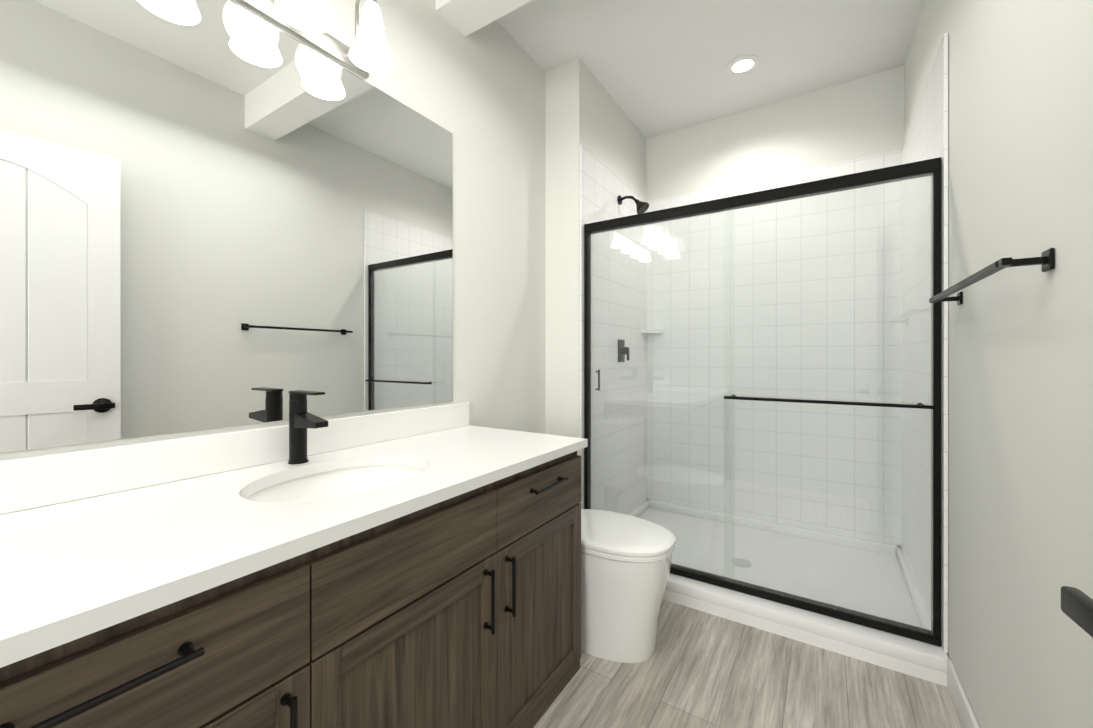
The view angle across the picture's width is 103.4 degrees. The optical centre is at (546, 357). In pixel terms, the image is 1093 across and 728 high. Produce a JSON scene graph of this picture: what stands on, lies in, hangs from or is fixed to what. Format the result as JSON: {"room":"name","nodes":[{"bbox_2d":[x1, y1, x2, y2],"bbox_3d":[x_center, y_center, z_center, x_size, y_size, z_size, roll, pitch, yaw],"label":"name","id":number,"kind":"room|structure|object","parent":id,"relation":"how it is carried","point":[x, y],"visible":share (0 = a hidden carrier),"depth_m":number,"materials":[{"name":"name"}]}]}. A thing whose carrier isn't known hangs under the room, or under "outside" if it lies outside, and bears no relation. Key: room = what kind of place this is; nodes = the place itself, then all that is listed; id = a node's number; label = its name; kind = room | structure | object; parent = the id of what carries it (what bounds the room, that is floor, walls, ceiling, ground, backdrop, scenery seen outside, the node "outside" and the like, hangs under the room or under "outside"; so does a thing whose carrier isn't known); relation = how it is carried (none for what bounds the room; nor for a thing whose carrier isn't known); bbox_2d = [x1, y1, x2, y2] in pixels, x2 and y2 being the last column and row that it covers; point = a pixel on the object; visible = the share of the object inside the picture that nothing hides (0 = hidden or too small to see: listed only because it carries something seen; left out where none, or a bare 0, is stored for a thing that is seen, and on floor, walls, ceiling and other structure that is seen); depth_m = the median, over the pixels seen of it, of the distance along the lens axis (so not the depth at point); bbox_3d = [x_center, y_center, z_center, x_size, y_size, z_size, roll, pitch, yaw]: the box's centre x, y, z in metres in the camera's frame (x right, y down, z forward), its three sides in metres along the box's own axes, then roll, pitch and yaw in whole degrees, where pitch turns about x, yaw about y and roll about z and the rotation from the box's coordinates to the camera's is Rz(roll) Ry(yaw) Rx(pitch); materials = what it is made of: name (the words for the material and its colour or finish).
{"room":"bathroom","nodes":[
{"label":"bathroom","id":0,"kind":"room"},
{"bbox_2d":[0,0,545,460],"bbox_3d":[-0.379,-0.250,2.084,0.120,2.880,3.592,0,0,33],"label":"wall","id":1,"kind":"structure","parent":0,"point":[480,94],"depth_m":2.10,"materials":[{"name":"white paint"}]},
{"bbox_2d":[0,0,452,452],"bbox_3d":[-0.822,-0.400,1.280,0.005,1.180,1.495,0,0,33],"label":"mirror","id":2,"kind":"object","parent":1,"relation":"attached to","point":[220,213],"visible":1,"depth_m":1.14,"materials":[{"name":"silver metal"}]},
{"bbox_2d":[0,402,470,513],"bbox_3d":[-0.793,0.258,1.310,0.020,0.105,1.596,0,0,33],"label":"backsplash","id":3,"kind":"structure","parent":1,"relation":"attached to","point":[27,482],"depth_m":1.08,"materials":[{"name":"white stone"}]},
{"bbox_2d":[235,0,394,78],"bbox_3d":[-0.779,-1.097,1.151,0.216,0.252,0.810,0,0,33],"label":"sconce","id":4,"kind":"object","parent":1,"relation":"attached to","point":[308,22],"visible":1,"depth_m":1.37,"materials":[{"name":"white glass"}]},
{"bbox_2d":[546,58,645,454],"bbox_3d":[0.382,-0.251,2.945,0.226,2.880,1.080,0,0,33],"label":"wall","id":5,"kind":"structure","parent":0,"point":[583,108],"depth_m":2.50,"materials":[{"name":"white paint"}]},
{"bbox_2d":[495,0,921,138],"bbox_3d":[0.416,-1.740,1.570,2.073,0.100,3.652,0,0,33],"label":"ceiling","id":6,"kind":"structure","parent":0,"point":[657,67],"depth_m":2.34,"materials":[{"name":"white paint"}]},
{"bbox_2d":[436,0,531,36],"bbox_3d":[0.323,-1.582,1.427,1.773,0.215,0.180,0,0,33],"label":"ceiling beam","id":7,"kind":"structure","parent":6,"relation":"attached to","point":[465,18],"depth_m":1.84,"materials":[{"name":"white paint"}]},
{"bbox_2d":[726,55,759,75],"bbox_3d":[1.134,-1.685,2.492,0.176,0.009,0.176,0,0,33],"label":"recessed light","id":8,"kind":"object","parent":6,"relation":"in","point":[742,65],"visible":1,"depth_m":2.49,"materials":[{"name":"white plastic"}]},
{"bbox_2d":[533,599,961,727],"bbox_3d":[0.416,1.240,1.572,2.073,0.100,3.652,0,0,33],"label":"floor","id":9,"kind":"structure","parent":0,"point":[699,669],"depth_m":1.55,"materials":[{"name":"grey wood"}]},
{"bbox_2d":[0,442,587,727],"bbox_3d":[-0.536,0.766,1.138,0.638,0.849,1.586,0,0,33],"label":"bathroom vanity","id":10,"kind":"object","parent":9,"relation":"on","point":[408,568],"depth_m":0.88,"materials":[{"name":"brown wood"}]},
{"bbox_2d":[0,426,587,653],"bbox_3d":[-0.538,0.325,1.146,0.625,0.030,1.596,0,0,33],"label":"countertop","id":11,"kind":"structure","parent":10,"relation":"on","point":[65,566],"depth_m":0.79,"materials":[{"name":"white stone"}]},
{"bbox_2d":[284,390,327,465],"bbox_3d":[-0.694,0.204,1.252,0.152,0.212,0.053,0,0,33],"label":"faucet","id":12,"kind":"object","parent":11,"relation":"on","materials":[{"name":"black metal"}]},
{"bbox_2d":[228,454,439,509],"bbox_3d":[-0.534,0.402,1.148,0.400,0.148,0.514,0,0,33],"label":"sink","id":13,"kind":"object","parent":11,"relation":"in","point":[309,487],"depth_m":1.29,"materials":[{"name":"white ceramic"}]},
{"bbox_2d":[581,509,675,662],"bbox_3d":[0.181,0.800,1.898,0.756,0.780,0.386,0,0,33],"label":"toilet","id":14,"kind":"object","parent":9,"relation":"on","point":[626,560],"visible":0.48,"depth_m":1.68,"materials":[{"name":"white ceramic"}]},
{"bbox_2d":[580,33,948,686],"bbox_3d":[1.114,-0.005,2.444,1.543,2.390,1.125,0,0,33],"label":"shower surround","id":15,"kind":"object","parent":9,"relation":"on","point":[603,186],"visible":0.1,"depth_m":2.68,"materials":[{"name":"white tile"}]},
{"bbox_2d":[618,339,629,361],"bbox_3d":[0.522,-0.046,2.871,0.058,0.150,0.100,0,0,33],"label":"shower valve","id":16,"kind":"object","parent":15,"relation":"attached to","point":[621,343],"depth_m":2.86,"materials":[{"name":"black metal"}]},
{"bbox_2d":[618,195,648,213],"bbox_3d":[0.569,-1.002,2.810,0.202,0.148,0.090,0,0,33],"label":"shower head","id":17,"kind":"object","parent":15,"relation":"attached to","point":[642,207],"visible":0.98,"depth_m":2.78},
{"bbox_2d":[646,66,903,200],"bbox_3d":[1.357,-0.251,3.030,1.773,2.880,0.120,0,0,33],"label":"wall","id":18,"kind":"structure","parent":0,"point":[862,117],"depth_m":2.83,"materials":[{"name":"white paint"}]},
{"bbox_2d":[904,0,1092,727],"bbox_3d":[1.211,-0.249,1.058,0.120,2.880,3.592,0,0,33],"label":"wall","id":19,"kind":"structure","parent":0,"point":[1020,351],"depth_m":1.02,"materials":[{"name":"white paint"}]},
{"bbox_2d":[584,157,940,646],"bbox_3d":[0.858,0.167,2.047,1.515,1.844,0.125,0,0,33],"label":"shower door frame","id":20,"kind":"object","parent":19,"relation":"attached to","point":[908,171],"visible":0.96,"depth_m":1.88,"materials":[{"name":"clear glass"}]},
{"bbox_2d":[947,659,979,727],"bbox_3d":[0.849,1.138,0.621,0.013,0.105,2.220,0,0,33],"label":"baseboard","id":21,"kind":"structure","parent":19,"relation":"attached to","point":[964,710],"depth_m":1.38,"materials":[{"name":"white wood"}]},
{"bbox_2d":[929,248,1054,304],"bbox_3d":[1.170,-0.198,1.177,0.077,0.042,0.738,0,0,33],"label":"towel rail","id":22,"kind":"object","parent":19,"relation":"attached to","point":[1046,260],"visible":1,"depth_m":0.94,"materials":[{"name":"black metal"}]},
{"bbox_2d":[1061,586,1092,637],"bbox_3d":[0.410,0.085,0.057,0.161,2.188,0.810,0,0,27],"label":"door handle","id":23,"kind":"object","parent":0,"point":[1076,606],"depth_m":0.41,"materials":[{"name":"black metal"}]}
]}

